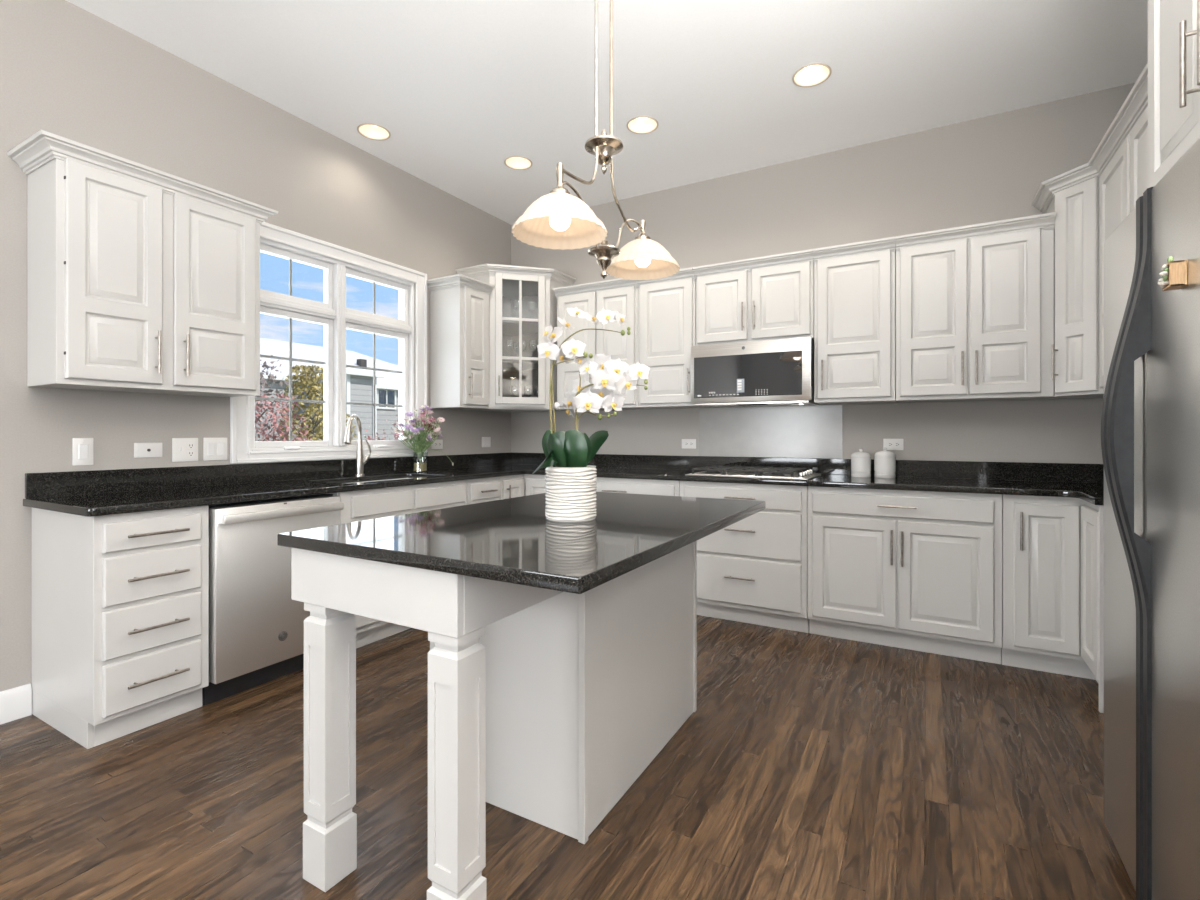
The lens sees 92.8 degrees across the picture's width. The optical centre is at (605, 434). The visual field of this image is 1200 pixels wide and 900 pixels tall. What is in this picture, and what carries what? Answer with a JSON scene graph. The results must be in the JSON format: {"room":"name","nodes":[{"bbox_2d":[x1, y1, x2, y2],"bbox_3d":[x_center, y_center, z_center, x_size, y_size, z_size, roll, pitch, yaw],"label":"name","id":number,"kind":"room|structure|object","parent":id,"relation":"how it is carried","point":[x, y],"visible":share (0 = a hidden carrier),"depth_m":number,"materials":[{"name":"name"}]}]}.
{"room":"kitchen","nodes":[
{"label":"kitchen","id":0,"kind":"room"},
{"bbox_2d":[0,0,510,691],"bbox_3d":[-2.939,-0.365,1.673,0.150,3.096,8.200,0,0,29],"label":"wall","id":1,"kind":"structure","parent":0,"point":[67,71],"depth_m":2.75,"materials":[{"name":"beige paint"}]},
{"bbox_2d":[0,683,31,724],"bbox_3d":[-3.653,1.118,0.236,0.014,0.130,4.996,0,0,29],"label":"baseboard","id":2,"kind":"structure","parent":1,"relation":"attached to","point":[15,703],"depth_m":2.37,"materials":[{"name":"white paint"}]},
{"bbox_2d":[72,438,92,465],"bbox_3d":[-2.345,0.077,2.564,0.010,0.122,0.073,0,0,29],"label":"light switch","id":3,"kind":"object","parent":1,"relation":"attached to","point":[82,448],"visible":1,"depth_m":2.56,"materials":[{"name":"white plastic"}]},
{"bbox_2d":[7,130,278,396],"bbox_3d":[-2.085,-0.682,2.664,0.363,0.960,0.915,0,0,29],"label":"upper cabinet","id":4,"kind":"object","parent":1,"relation":"attached to","point":[141,278],"visible":1,"depth_m":2.47,"materials":[{"name":"white paint"}]},
{"bbox_2d":[134,443,161,457],"bbox_3d":[-2.223,0.076,2.779,0.014,0.072,0.116,0,0,29],"label":"cable jack","id":5,"kind":"object","parent":1,"relation":"attached to","point":[141,450],"visible":1,"depth_m":2.77,"materials":[{"name":"white plastic"}]},
{"bbox_2d":[172,438,197,461],"bbox_3d":[-2.145,0.078,2.917,0.012,0.120,0.117,0,0,29],"label":"wall outlet","id":6,"kind":"object","parent":1,"relation":"attached to","point":[183,449],"visible":1,"depth_m":2.91,"materials":[{"name":"white plastic"}]},
{"bbox_2d":[187,450,194,456],"bbox_3d":[-2.133,0.098,2.937,0.003,0.033,0.033,0,0,29],"label":"receptacle","id":7,"kind":"object","parent":6,"relation":"attached to","point":[190,453],"depth_m":2.94,"materials":[{"name":"white plastic"}]},
{"bbox_2d":[187,443,194,448],"bbox_3d":[-2.133,0.058,2.937,0.003,0.033,0.033,0,0,29],"label":"receptacle","id":8,"kind":"object","parent":6,"relation":"attached to","point":[189,445],"depth_m":2.94,"materials":[{"name":"white plastic"}]},
{"bbox_2d":[203,438,226,460],"bbox_3d":[-2.077,0.077,3.042,0.010,0.120,0.117,0,0,29],"label":"light switch","id":9,"kind":"object","parent":1,"relation":"attached to","point":[213,448],"visible":1,"depth_m":3.04,"materials":[{"name":"white plastic"}]},
{"bbox_2d":[230,222,426,463],"bbox_3d":[-1.759,-0.524,3.743,0.175,1.371,1.390,0,0,29],"label":"window","id":10,"kind":"structure","parent":1,"relation":"in","point":[337,262],"depth_m":3.68,"materials":[{"name":"white paint"}]},
{"bbox_2d":[431,440,442,448],"bbox_3d":[-1.302,0.076,4.418,0.010,0.073,0.116,0,0,29],"label":"wall outlet","id":11,"kind":"object","parent":1,"relation":"attached to","point":[438,444],"visible":0.94,"depth_m":4.42,"materials":[{"name":"white plastic"}]},
{"bbox_2d":[426,274,494,409],"bbox_3d":[-1.116,-0.682,4.386,0.363,0.960,0.387,0,0,29],"label":"upper cabinet","id":12,"kind":"object","parent":1,"relation":"attached to","point":[459,303],"visible":1,"depth_m":4.30,"materials":[{"name":"white paint"}]},
{"bbox_2d":[482,437,490,446],"bbox_3d":[-1.025,0.065,4.910,0.010,0.088,0.110,0,0,29],"label":"light switch","id":13,"kind":"object","parent":1,"relation":"attached to","point":[486,441],"visible":1,"depth_m":4.91,"materials":[{"name":"white plastic"}]},
{"bbox_2d":[0,615,1135,899],"bbox_3d":[-0.878,1.243,0.513,4.880,0.120,8.500,0,0,29],"label":"floor","id":14,"kind":"structure","parent":0,"point":[806,766],"depth_m":1.85,"materials":[{"name":"brown wood"}]},
{"bbox_2d":[32,505,208,748],"bbox_3d":[-2.045,0.743,2.425,0.666,0.881,0.390,0,0,29],"label":"base cabinet","id":15,"kind":"object","parent":14,"relation":"on","point":[120,602],"visible":0.98,"depth_m":2.27,"materials":[{"name":"white paint"}]},
{"bbox_2d":[202,494,343,705],"bbox_3d":[-1.778,0.749,2.855,0.655,0.868,0.608,0,0,29],"label":"dishwasher","id":16,"kind":"object","parent":14,"relation":"on","point":[256,628],"visible":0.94,"depth_m":2.61,"materials":[{"name":"silver metal"}]},
{"bbox_2d":[327,480,466,647],"bbox_3d":[-1.410,0.743,3.555,0.666,0.881,0.966,0,0,29],"label":"base cabinet","id":17,"kind":"object","parent":14,"relation":"on","point":[360,505],"visible":0.12,"depth_m":3.30,"materials":[{"name":"white paint"}]},
{"bbox_2d":[467,477,499,504],"bbox_3d":[-1.088,0.743,4.127,0.666,0.881,0.338,0,0,29],"label":"base cabinet","id":18,"kind":"object","parent":14,"relation":"on","point":[480,490],"visible":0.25,"depth_m":3.96,"materials":[{"name":"white paint"}]},
{"bbox_2d":[277,492,765,899],"bbox_3d":[-0.123,0.726,1.927,0.970,0.914,1.415,0,0,29],"label":"kitchen island","id":19,"kind":"object","parent":14,"relation":"on","point":[562,656],"visible":0.91,"depth_m":1.55,"materials":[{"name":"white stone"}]},
{"bbox_2d":[532,307,649,522],"bbox_3d":[-0.053,-0.069,1.829,0.372,0.675,0.165,0,0,-11],"label":"potted orchid","id":20,"kind":"object","parent":19,"relation":"on","point":[570,484],"visible":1,"depth_m":1.78,"materials":[{"name":"white plant"}]},
{"bbox_2d":[500,474,545,499],"bbox_3d":[-0.657,0.743,4.586,0.966,0.881,0.880,0,0,29],"label":"base cabinet","id":21,"kind":"object","parent":14,"relation":"on","point":[512,486],"visible":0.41,"depth_m":4.29,"materials":[{"name":"white paint"}]},
{"bbox_2d":[23,452,1103,516],"bbox_3d":[0.341,0.232,2.679,4.578,0.138,3.227,0,0,29],"label":"countertop","id":22,"kind":"structure","parent":21,"relation":"on","point":[90,493],"depth_m":3.23,"materials":[{"name":"black stone"}]},
{"bbox_2d":[344,414,370,475],"bbox_3d":[-1.591,0.070,3.629,0.073,0.397,0.299,0,0,2],"label":"kitchen faucet","id":23,"kind":"object","parent":22,"relation":"on","point":[360,461],"visible":1,"depth_m":3.69,"materials":[{"name":"silver metal"}]},
{"bbox_2d":[351,478,408,482],"bbox_3d":[-1.390,0.395,3.549,0.404,0.188,0.774,0,0,29],"label":"sink","id":24,"kind":"object","parent":22,"relation":"in","point":[399,478],"visible":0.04,"depth_m":3.76,"materials":[{"name":"metal"}]},
{"bbox_2d":[412,452,427,471],"bbox_3d":[-1.331,0.198,4.102,0.108,0.142,0.108,0,0,29],"label":"flower vase","id":25,"kind":"object","parent":22,"relation":"on","point":[418,466],"visible":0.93,"depth_m":4.07,"materials":[{"name":"clear glass"}]},
{"bbox_2d":[393,405,452,464],"bbox_3d":[-1.318,0.019,4.107,0.310,0.470,0.411,0,0,16],"label":"flower bouquet","id":26,"kind":"object","parent":25,"relation":"in","point":[422,425],"visible":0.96,"depth_m":4.06,"materials":[{"name":"pink plant"}]},
{"bbox_2d":[685,465,820,479],"bbox_3d":[0.978,0.245,3.772,0.770,0.047,0.510,0,0,29],"label":"gas cooktop","id":27,"kind":"object","parent":22,"relation":"in","point":[792,473],"visible":1,"depth_m":3.65,"materials":[{"name":"metal"}]},
{"bbox_2d":[851,449,870,476],"bbox_3d":[1.620,0.178,3.623,0.119,0.180,0.119,0,0,29],"label":"canister","id":28,"kind":"object","parent":22,"relation":"on","point":[860,461],"visible":1,"depth_m":3.58,"materials":[{"name":"white ceramic"}]},
{"bbox_2d":[874,448,895,477],"bbox_3d":[1.743,0.175,3.565,0.124,0.188,0.124,0,0,29],"label":"canister","id":29,"kind":"object","parent":22,"relation":"on","point":[884,461],"visible":1,"depth_m":3.52,"materials":[{"name":"white ceramic"}]},
{"bbox_2d":[596,477,679,495],"bbox_3d":[0.218,0.743,4.217,0.916,0.881,0.666,0,0,29],"label":"base cabinet","id":30,"kind":"object","parent":14,"relation":"on","point":[614,485],"visible":0.15,"depth_m":3.88,"materials":[{"name":"white paint"}]},
{"bbox_2d":[680,481,808,632],"bbox_3d":[0.969,0.743,3.794,0.800,0.881,0.666,0,0,29],"label":"base cabinet","id":31,"kind":"object","parent":14,"relation":"on","point":[753,569],"visible":0.82,"depth_m":3.48,"materials":[{"name":"white paint"}]},
{"bbox_2d":[808,486,1001,663],"bbox_3d":[1.733,0.743,3.364,0.944,0.881,0.666,0,0,29],"label":"base cabinet","id":32,"kind":"object","parent":14,"relation":"on","point":[905,569],"visible":0.98,"depth_m":3.09,"materials":[{"name":"white paint"}]},
{"bbox_2d":[1001,494,1103,712],"bbox_3d":[2.481,0.743,2.771,0.936,0.881,0.966,0,0,29],"label":"base cabinet","id":33,"kind":"object","parent":14,"relation":"on","point":[1053,547],"visible":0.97,"depth_m":2.78,"materials":[{"name":"white paint"}]},
{"bbox_2d":[1101,137,1199,899],"bbox_3d":[1.550,0.307,1.098,0.872,1.752,0.910,0,0,29],"label":"refrigerator","id":34,"kind":"object","parent":14,"relation":"on","point":[1150,417],"visible":1,"depth_m":1.31,"materials":[{"name":"grey metal"}]},
{"bbox_2d":[1158,256,1186,290],"bbox_3d":[1.142,-0.326,1.153,0.036,0.063,0.042,0,0,29],"label":"magnet","id":35,"kind":"object","parent":34,"relation":"attached to","point":[1174,273],"visible":1,"depth_m":1.14,"materials":[{"name":"brown wood"}]},
{"bbox_2d":[66,0,1147,224],"bbox_3d":[-0.878,-1.982,0.513,4.880,0.140,8.500,0,0,29],"label":"ceiling","id":36,"kind":"structure","parent":0,"point":[460,88],"depth_m":2.97,"materials":[{"name":"white paint"}]},
{"bbox_2d":[357,123,390,139],"bbox_3d":[-1.464,-1.952,3.608,0.197,0.090,0.197,0,0,29],"label":"recessed light","id":37,"kind":"object","parent":36,"relation":"in","point":[371,131],"visible":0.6,"depth_m":3.67,"materials":[{"name":"white"}]},
{"bbox_2d":[504,156,531,169],"bbox_3d":[-0.615,-1.952,4.019,0.197,0.090,0.197,0,0,29],"label":"recessed light","id":38,"kind":"object","parent":36,"relation":"in","point":[514,162],"visible":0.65,"depth_m":4.09,"materials":[{"name":"white"}]},
{"bbox_2d":[512,0,679,279],"bbox_3d":[0.003,-1.237,2.079,0.306,1.352,0.908,0,0,29],"label":"pendant lamp","id":39,"kind":"object","parent":36,"relation":"hanging from","point":[559,219],"visible":1,"depth_m":2.01,"materials":[{"name":"white glass"}]},
{"bbox_2d":[627,116,657,133],"bbox_3d":[0.228,-1.952,3.528,0.197,0.090,0.197,0,0,29],"label":"recessed light","id":40,"kind":"object","parent":36,"relation":"in","point":[641,124],"visible":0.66,"depth_m":3.59,"materials":[{"name":"white"}]},
{"bbox_2d":[792,63,831,86],"bbox_3d":[1.097,-1.952,3.039,0.197,0.090,0.197,0,0,29],"label":"recessed light","id":41,"kind":"object","parent":36,"relation":"in","point":[810,75],"visible":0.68,"depth_m":3.10,"materials":[{"name":"white"}]},
{"bbox_2d":[511,83,1134,463],"bbox_3d":[1.169,-0.365,4.152,4.880,3.096,0.150,0,0,29],"label":"wall","id":42,"kind":"structure","parent":0,"point":[991,168],"depth_m":3.70,"materials":[{"name":"beige paint"}]},
{"bbox_2d":[456,264,575,411],"bbox_3d":[-0.729,-0.764,4.728,0.703,1.125,0.703,0,0,29],"label":"upper cabinet","id":43,"kind":"object","parent":42,"relation":"attached to","point":[516,287],"visible":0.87,"depth_m":4.62,"materials":[{"name":"white paint"}]},
{"bbox_2d":[502,295,537,396],"bbox_3d":[-0.743,-0.729,4.781,0.623,1.014,0.623,0,0,29],"label":"shelving","id":44,"kind":"object","parent":43,"relation":"attached to","point":[519,369],"depth_m":5.09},
{"bbox_2d":[553,278,650,409],"bbox_3d":[-0.017,-0.682,4.522,0.725,0.960,0.363,0,0,29],"label":"upper cabinet","id":45,"kind":"object","parent":42,"relation":"attached to","point":[620,295],"visible":0.5,"depth_m":4.38,"materials":[{"name":"white paint"}]},
{"bbox_2d":[636,267,708,408],"bbox_3d":[0.496,-0.682,4.234,0.447,0.960,0.363,0,0,29],"label":"upper cabinet","id":46,"kind":"object","parent":42,"relation":"attached to","point":[666,305],"visible":0.88,"depth_m":4.11,"materials":[{"name":"white paint"}]},
{"bbox_2d":[682,439,695,448],"bbox_3d":[0.635,0.071,4.360,0.116,0.073,0.010,0,0,29],"label":"wall outlet","id":47,"kind":"object","parent":42,"relation":"attached to","point":[686,443],"visible":1,"depth_m":4.36,"materials":[{"name":"white plastic"}]},
{"bbox_2d":[693,249,813,345],"bbox_3d":[1.037,-0.888,3.930,0.791,0.548,0.363,0,0,29],"label":"upper cabinet","id":48,"kind":"object","parent":42,"relation":"attached to","point":[771,297],"visible":0.91,"depth_m":3.79,"materials":[{"name":"white paint"}]},
{"bbox_2d":[691,337,817,406],"bbox_3d":[1.029,-0.403,3.910,0.792,0.411,0.399,0,0,29],"label":"microwave","id":49,"kind":"object","parent":48,"relation":"attached to","point":[776,372],"visible":0.99,"depth_m":3.72,"materials":[{"name":"silver metal"}]},
{"bbox_2d":[699,405,842,458],"bbox_3d":[1.147,-0.019,4.074,1.012,0.362,0.006,0,0,29],"label":"panel","id":50,"kind":"object","parent":42,"relation":"attached to","point":[809,431],"visible":1,"depth_m":4.05,"materials":[{"name":"silver metal"}]},
{"bbox_2d":[812,236,896,404],"bbox_3d":[1.584,-0.682,3.622,0.461,0.960,0.363,0,0,29],"label":"upper cabinet","id":51,"kind":"object","parent":42,"relation":"attached to","point":[855,283],"visible":0.99,"depth_m":3.50,"materials":[{"name":"white paint"}]},
{"bbox_2d":[883,439,902,449],"bbox_3d":[1.852,0.064,3.676,0.116,0.073,0.010,0,0,29],"label":"wall outlet","id":52,"kind":"object","parent":42,"relation":"attached to","point":[890,444],"visible":0.96,"depth_m":3.67,"materials":[{"name":"white plastic"}]},
{"bbox_2d":[895,212,1055,402],"bbox_3d":[2.114,-0.682,3.324,0.751,0.960,0.363,0,0,29],"label":"upper cabinet","id":53,"kind":"object","parent":42,"relation":"attached to","point":[975,302],"visible":1,"depth_m":3.19,"materials":[{"name":"white paint"}]},
{"bbox_2d":[1032,163,1103,398],"bbox_3d":[2.678,-0.772,2.923,0.739,1.140,0.508,0,0,29],"label":"upper cabinet","id":54,"kind":"object","parent":42,"relation":"attached to","point":[1074,194],"visible":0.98,"depth_m":2.92,"materials":[{"name":"white paint"}]},
{"bbox_3d":[1.183,-0.365,-0.647,0.150,3.096,8.200,0,0,29],"label":"wall","id":55,"kind":"structure","parent":0,"visible":0},
{"bbox_2d":[1088,62,1147,392],"bbox_3d":[2.282,-0.772,2.055,0.576,1.140,1.476,0,0,29],"label":"upper cabinet","id":56,"kind":"object","parent":55,"relation":"attached to","point":[1120,158],"visible":0.23,"depth_m":2.47,"materials":[{"name":"white paint"}]},
{"bbox_2d":[1148,0,1199,187],"bbox_3d":[1.601,-0.979,1.049,0.776,0.725,0.935,0,0,29],"label":"upper cabinet","id":57,"kind":"object","parent":55,"relation":"attached to","point":[1173,25],"visible":0.88,"depth_m":1.44,"materials":[{"name":"white paint"}]},
{"label":"outside","id":58,"kind":"structure","parent":0,"visible":0},
{"bbox_3d":[-24.627,1.858,24.317,59.840,0.150,90.000,0,0,29],"label":"ground","id":59,"kind":"structure","parent":58,"visible":0},
{"bbox_2d":[255,393,311,440],"bbox_3d":[-4.000,0.645,6.800,1.047,2.281,1.057,0,0,29],"label":"shrub","id":60,"kind":"object","parent":59,"relation":"on","point":[279,428],"visible":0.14,"depth_m":6.81,"materials":[{"name":"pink plant"}]},
{"bbox_2d":[255,355,314,440],"bbox_3d":[-5.328,0.120,8.044,2.273,3.334,2.154,0,0,29],"label":"tree","id":61,"kind":"object","parent":59,"relation":"on","point":[271,377],"visible":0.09,"depth_m":8.11,"materials":[{"name":"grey plant"}]},
{"bbox_2d":[277,364,323,440],"bbox_3d":[-5.137,0.289,9.844,1.009,2.994,1.010,0,0,29],"label":"shrub","id":62,"kind":"object","parent":59,"relation":"on","point":[312,379],"visible":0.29,"depth_m":9.74,"materials":[{"name":"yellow plant"}]},
{"bbox_2d":[255,338,397,440],"bbox_3d":[-13.677,-1.092,24.180,9.460,5.750,14.900,0,0,29],"label":"house","id":63,"kind":"structure","parent":59,"relation":"on","point":[387,387],"depth_m":23.20,"materials":[{"name":"grey"}]},
{"bbox_2d":[357,359,366,366],"bbox_3d":[-10.625,-2.892,24.872,0.300,0.750,0.300,0,0,29],"label":"roof vent","id":64,"kind":"object","parent":63,"relation":"attached to","point":[360,362],"depth_m":24.76,"materials":[{"name":"grey metal"}]},
{"bbox_2d":[319,414,356,440],"bbox_3d":[-6.739,0.618,14.359,1.039,2.335,1.036,0,0,29],"label":"shrub","id":65,"kind":"object","parent":59,"relation":"on","point":[347,415],"visible":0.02,"depth_m":14.43,"materials":[{"name":"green plant"}]},
{"bbox_2d":[315,367,384,440],"bbox_3d":[-9.205,-0.292,20.402,1.960,4.150,1.600,0,0,29],"label":"garden shed","id":66,"kind":"object","parent":59,"relation":"on","point":[359,383],"visible":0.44,"depth_m":20.09,"materials":[{"name":"grey"}]},
{"bbox_2d":[365,415,397,439],"bbox_3d":[-4.619,0.592,12.804,1.480,2.387,1.225,0,0,29],"label":"shrub","id":67,"kind":"object","parent":59,"relation":"on","point":[368,438],"visible":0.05,"depth_m":12.82,"materials":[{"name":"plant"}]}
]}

